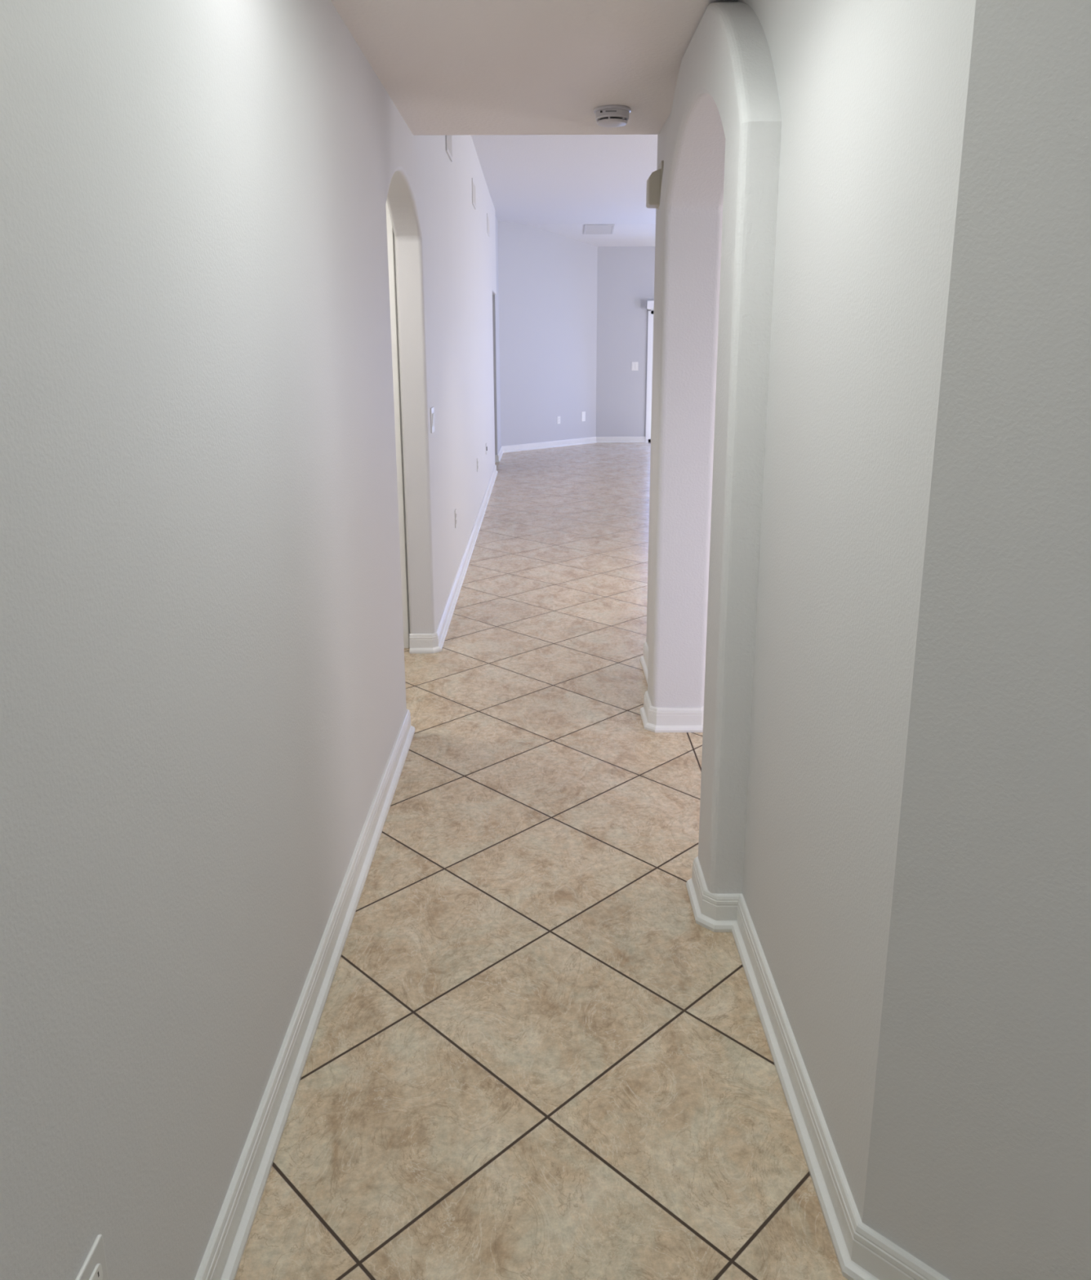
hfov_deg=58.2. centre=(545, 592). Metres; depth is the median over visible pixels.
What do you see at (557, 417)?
wall outlet
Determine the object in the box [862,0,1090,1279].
wall
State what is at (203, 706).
wall
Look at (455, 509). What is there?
wall outlet
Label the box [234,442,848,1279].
floor
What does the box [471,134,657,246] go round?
ceiling
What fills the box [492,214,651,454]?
wall
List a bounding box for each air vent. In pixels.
[444,135,452,161]
[471,177,475,209]
[486,213,488,236]
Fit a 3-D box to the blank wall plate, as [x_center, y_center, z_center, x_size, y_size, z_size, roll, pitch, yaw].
[0.603,-2.791,15.525,0.008,0.150,0.085,13,20,43]
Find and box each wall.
[0,0,496,1279]
[393,234,409,633]
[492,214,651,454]
[645,0,975,1221]
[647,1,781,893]
[650,246,654,300]
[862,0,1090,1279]
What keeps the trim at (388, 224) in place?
attached to the wall at (393, 234)
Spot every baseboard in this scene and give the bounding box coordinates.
[194,708,414,1279]
[408,464,497,653]
[494,436,644,462]
[639,641,703,732]
[685,856,949,1279]
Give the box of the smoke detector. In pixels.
[593,104,631,127]
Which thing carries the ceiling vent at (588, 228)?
in the ceiling at (560, 184)
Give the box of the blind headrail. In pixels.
[645,300,653,309]
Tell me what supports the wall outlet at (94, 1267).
attached to the wall at (203, 706)
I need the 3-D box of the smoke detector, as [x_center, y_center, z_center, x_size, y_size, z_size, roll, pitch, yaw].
[0.261,-1.863,3.841,0.146,0.058,0.146,0,14,0]
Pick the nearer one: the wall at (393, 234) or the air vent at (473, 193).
the wall at (393, 234)
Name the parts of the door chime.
grille panel, plate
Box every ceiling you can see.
[330,0,737,135]
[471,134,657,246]
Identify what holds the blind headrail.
attached to the wall at (652, 247)
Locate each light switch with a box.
[430,406,435,433]
[631,361,638,370]
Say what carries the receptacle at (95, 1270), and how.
attached to the wall outlet at (94, 1267)
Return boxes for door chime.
[645,160,663,209]
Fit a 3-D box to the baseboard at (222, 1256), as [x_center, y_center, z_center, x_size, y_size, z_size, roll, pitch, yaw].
[-0.606,1.312,0.903,0.161,0.098,6.511,0,14,0]
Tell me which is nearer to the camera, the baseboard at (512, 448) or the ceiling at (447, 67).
the ceiling at (447, 67)
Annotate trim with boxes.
[385,201,409,648]
[644,309,653,442]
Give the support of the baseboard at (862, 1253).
attached to the wall at (979, 1164)
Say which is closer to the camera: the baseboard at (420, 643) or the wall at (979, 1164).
the wall at (979, 1164)
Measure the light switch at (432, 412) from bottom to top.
0.125 m
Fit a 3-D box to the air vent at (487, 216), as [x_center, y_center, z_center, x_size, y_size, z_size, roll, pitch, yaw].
[-0.623,-3.991,10.644,0.011,0.200,0.360,0,14,0]
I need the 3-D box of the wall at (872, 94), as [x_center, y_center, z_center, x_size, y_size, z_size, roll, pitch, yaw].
[0.565,-0.851,2.905,0.120,3.300,3.355,0,14,0]
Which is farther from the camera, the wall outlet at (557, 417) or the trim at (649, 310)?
the trim at (649, 310)
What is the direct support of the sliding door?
in the wall at (652, 247)
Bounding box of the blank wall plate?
[581,411,585,421]
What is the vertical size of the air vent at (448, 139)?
0.200 m
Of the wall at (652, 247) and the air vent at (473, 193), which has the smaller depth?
the air vent at (473, 193)
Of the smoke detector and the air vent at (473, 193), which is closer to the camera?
the smoke detector
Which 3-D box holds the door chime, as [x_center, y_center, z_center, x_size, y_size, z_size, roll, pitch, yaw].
[0.467,-1.746,4.202,0.062,0.180,0.120,0,14,0]
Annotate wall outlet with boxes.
[75,1234,108,1279]
[454,509,456,528]
[556,416,559,423]
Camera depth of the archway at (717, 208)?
2.61 m
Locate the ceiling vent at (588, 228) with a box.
[582,224,614,234]
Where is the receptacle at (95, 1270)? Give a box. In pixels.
[88,1263,102,1279]
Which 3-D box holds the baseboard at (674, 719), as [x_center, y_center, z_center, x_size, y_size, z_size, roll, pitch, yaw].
[3.193,0.392,4.481,5.576,0.098,0.987,0,14,0]
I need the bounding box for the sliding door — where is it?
[648,311,653,442]
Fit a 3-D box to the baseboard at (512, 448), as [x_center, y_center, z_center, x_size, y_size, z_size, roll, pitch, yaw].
[0.172,-2.192,14.738,0.796,0.098,3.584,11,18,39]
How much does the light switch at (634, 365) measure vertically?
0.135 m

